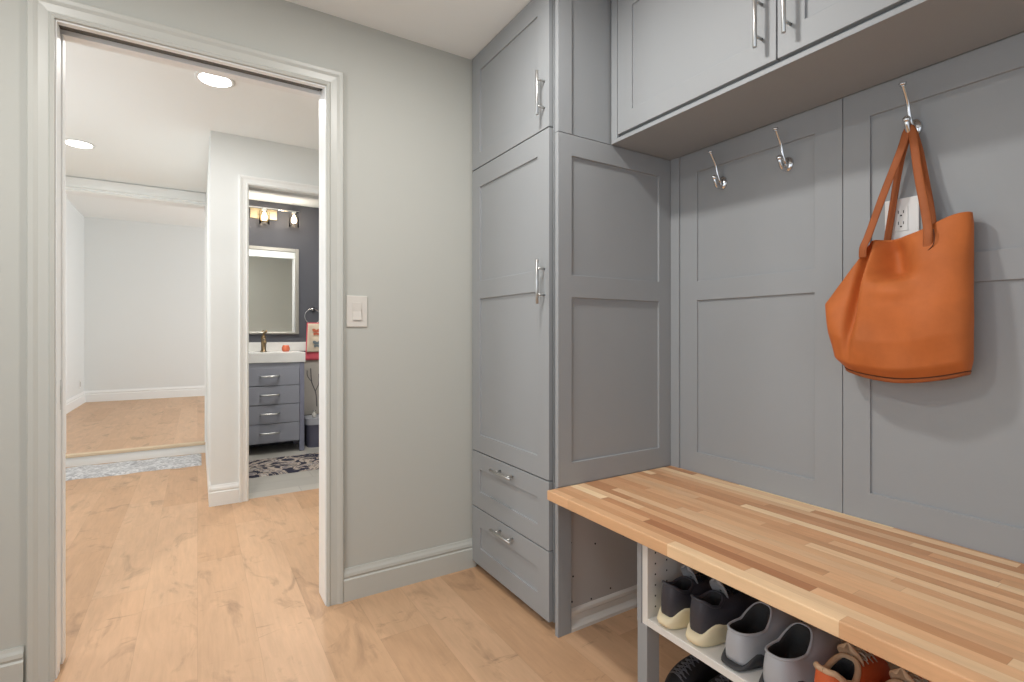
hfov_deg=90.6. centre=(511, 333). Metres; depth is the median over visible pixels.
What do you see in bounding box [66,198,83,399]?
wall
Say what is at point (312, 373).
print
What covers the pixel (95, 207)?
ceiling
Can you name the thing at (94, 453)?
trim
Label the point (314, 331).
print
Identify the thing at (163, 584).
floor
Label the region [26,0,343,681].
door frame
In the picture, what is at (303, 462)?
bath rug
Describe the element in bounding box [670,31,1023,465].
wall
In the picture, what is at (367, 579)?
baseboard
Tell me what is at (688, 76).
upper cabinet
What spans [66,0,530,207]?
ceiling
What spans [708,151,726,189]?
coat hook
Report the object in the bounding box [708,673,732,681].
sneaker
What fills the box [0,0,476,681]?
wall
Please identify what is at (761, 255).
wall panel
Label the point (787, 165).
coat hook
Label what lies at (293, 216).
bulb
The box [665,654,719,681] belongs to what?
sneaker
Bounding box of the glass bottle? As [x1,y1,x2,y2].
[312,410,316,417]
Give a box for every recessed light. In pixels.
[66,139,95,148]
[194,72,234,87]
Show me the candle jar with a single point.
(284, 347)
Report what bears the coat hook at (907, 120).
attached to the wall panel at (942, 460)
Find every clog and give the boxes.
[721,601,800,670]
[759,622,841,681]
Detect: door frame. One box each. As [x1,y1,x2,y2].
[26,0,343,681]
[66,176,205,440]
[239,174,318,502]
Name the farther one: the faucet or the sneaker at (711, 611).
the faucet
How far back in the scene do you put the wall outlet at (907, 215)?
1.46 m
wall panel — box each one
[680,98,842,512]
[843,32,1023,563]
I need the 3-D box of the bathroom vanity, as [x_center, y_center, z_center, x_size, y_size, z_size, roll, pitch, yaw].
[-2.293,0.603,4.902,0.770,1.035,0.450,0,0,-32]
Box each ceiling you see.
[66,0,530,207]
[66,194,204,227]
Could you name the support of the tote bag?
hanging from the coat hook at (907, 120)
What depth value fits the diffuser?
3.52 m
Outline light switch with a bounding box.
[346,295,366,326]
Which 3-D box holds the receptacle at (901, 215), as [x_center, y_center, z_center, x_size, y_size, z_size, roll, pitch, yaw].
[1.131,-0.333,1.472,0.004,0.070,0.033,0,0,-32]
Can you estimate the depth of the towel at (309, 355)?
5.26 m
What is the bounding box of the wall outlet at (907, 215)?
[885,196,919,239]
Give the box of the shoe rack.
[637,542,909,681]
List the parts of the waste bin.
lid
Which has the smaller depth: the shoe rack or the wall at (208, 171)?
the shoe rack
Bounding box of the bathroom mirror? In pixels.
[249,245,298,333]
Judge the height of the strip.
1.866 m
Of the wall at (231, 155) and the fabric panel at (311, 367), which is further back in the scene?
the fabric panel at (311, 367)
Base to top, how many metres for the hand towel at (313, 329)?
0.295 m
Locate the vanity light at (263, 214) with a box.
[249,206,298,227]
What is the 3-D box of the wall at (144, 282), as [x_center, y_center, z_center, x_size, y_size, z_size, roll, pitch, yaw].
[-4.669,-0.310,8.665,4.600,2.860,0.150,0,0,-32]
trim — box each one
[66,441,204,457]
[66,445,204,466]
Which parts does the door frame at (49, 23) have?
panel, edge pull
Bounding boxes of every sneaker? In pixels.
[657,565,727,628]
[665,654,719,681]
[686,578,759,646]
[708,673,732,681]
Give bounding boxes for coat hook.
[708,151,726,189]
[772,127,793,171]
[899,82,922,133]
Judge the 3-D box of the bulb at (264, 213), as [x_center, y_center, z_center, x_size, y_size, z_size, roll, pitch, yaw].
[-2.437,-1.156,4.990,0.092,0.152,0.092,0,0,-32]
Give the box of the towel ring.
[304,307,318,322]
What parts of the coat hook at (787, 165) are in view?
plate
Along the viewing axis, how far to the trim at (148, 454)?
4.48 m
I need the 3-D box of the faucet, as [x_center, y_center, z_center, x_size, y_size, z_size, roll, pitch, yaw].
[-2.377,0.069,4.872,0.070,0.213,0.177,0,0,-32]
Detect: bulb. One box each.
[259,208,269,224]
[289,212,298,227]
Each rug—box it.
[66,453,201,480]
[249,452,318,477]
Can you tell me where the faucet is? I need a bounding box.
[260,330,267,351]
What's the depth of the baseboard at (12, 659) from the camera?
1.58 m
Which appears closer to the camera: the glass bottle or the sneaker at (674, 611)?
the sneaker at (674, 611)
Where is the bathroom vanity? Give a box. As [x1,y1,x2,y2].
[249,342,305,450]
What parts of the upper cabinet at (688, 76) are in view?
door, handle, handle, door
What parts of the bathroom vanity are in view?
handle, handle, handle, handle, drawer, drawer, drawer, drawer, leg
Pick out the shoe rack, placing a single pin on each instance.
(653, 567)
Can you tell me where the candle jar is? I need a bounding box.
[282,345,289,350]
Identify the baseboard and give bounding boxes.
[0,645,23,681]
[66,391,84,413]
[85,385,204,401]
[205,441,210,500]
[209,482,238,506]
[344,538,475,601]
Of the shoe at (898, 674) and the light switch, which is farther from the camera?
the light switch
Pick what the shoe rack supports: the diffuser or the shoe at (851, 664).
the shoe at (851, 664)
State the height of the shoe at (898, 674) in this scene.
0.139 m
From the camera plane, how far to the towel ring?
5.27 m
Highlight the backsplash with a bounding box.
[249,342,305,351]
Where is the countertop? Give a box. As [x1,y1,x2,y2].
[249,351,304,362]
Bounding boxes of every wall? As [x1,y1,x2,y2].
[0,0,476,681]
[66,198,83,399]
[69,176,318,447]
[84,217,204,390]
[206,139,209,479]
[210,131,318,485]
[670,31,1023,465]
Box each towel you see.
[305,323,318,359]
[307,324,318,351]
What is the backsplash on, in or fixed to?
attached to the wall at (305, 238)
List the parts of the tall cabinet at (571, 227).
handle, handle, drawer, drawer, door, door, handle, handle, plinth moulding, panel, panel, panel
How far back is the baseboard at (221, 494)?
3.32 m
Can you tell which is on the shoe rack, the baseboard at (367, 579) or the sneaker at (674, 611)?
the sneaker at (674, 611)
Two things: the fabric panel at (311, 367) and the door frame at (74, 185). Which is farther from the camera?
the fabric panel at (311, 367)
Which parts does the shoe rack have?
panel, leg, panel, panel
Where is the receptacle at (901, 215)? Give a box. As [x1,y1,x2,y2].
[895,206,907,231]
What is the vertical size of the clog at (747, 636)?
0.120 m
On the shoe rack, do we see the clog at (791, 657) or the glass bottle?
the clog at (791, 657)
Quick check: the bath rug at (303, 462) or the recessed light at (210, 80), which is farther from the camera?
the bath rug at (303, 462)
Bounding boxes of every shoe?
[813,642,890,681]
[886,668,930,681]
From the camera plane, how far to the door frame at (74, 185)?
4.51 m
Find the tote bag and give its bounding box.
[825,125,973,382]
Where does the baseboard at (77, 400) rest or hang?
attached to the wall at (74, 218)
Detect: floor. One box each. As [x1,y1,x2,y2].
[53,442,690,681]
[66,396,204,453]
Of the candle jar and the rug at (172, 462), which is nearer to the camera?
the rug at (172, 462)
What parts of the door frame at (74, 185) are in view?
casing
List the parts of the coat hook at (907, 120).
plate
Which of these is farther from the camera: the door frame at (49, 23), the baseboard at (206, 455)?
the baseboard at (206, 455)
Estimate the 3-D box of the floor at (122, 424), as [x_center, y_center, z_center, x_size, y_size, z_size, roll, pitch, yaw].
[-3.608,1.095,6.955,4.600,0.150,4.375,0,0,-32]
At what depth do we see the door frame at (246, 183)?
3.39 m
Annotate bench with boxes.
[547,466,1023,681]
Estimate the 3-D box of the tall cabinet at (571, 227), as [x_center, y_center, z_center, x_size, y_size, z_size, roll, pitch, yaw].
[0.235,-0.099,2.306,0.670,2.437,0.680,0,0,-32]
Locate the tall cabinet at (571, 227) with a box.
[472,0,670,637]
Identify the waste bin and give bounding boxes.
[304,414,318,447]
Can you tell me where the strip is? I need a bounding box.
[671,157,679,467]
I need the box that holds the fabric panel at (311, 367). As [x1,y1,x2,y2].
[304,360,318,414]
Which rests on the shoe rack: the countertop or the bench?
the bench
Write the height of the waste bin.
0.285 m
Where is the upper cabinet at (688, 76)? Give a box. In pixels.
[611,0,1023,159]
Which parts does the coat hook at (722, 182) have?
plate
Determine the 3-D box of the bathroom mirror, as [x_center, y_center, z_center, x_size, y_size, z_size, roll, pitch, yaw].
[-2.453,-0.430,5.050,0.615,0.870,0.029,0,0,-32]
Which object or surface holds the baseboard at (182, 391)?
attached to the wall at (144, 282)
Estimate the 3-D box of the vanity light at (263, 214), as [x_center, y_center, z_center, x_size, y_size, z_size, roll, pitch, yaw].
[-2.444,-1.163,5.002,0.640,0.165,0.120,0,0,-32]
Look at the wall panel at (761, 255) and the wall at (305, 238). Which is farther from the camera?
the wall at (305, 238)
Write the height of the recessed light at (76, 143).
0.007 m
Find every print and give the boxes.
[307,368,318,405]
[312,329,318,334]

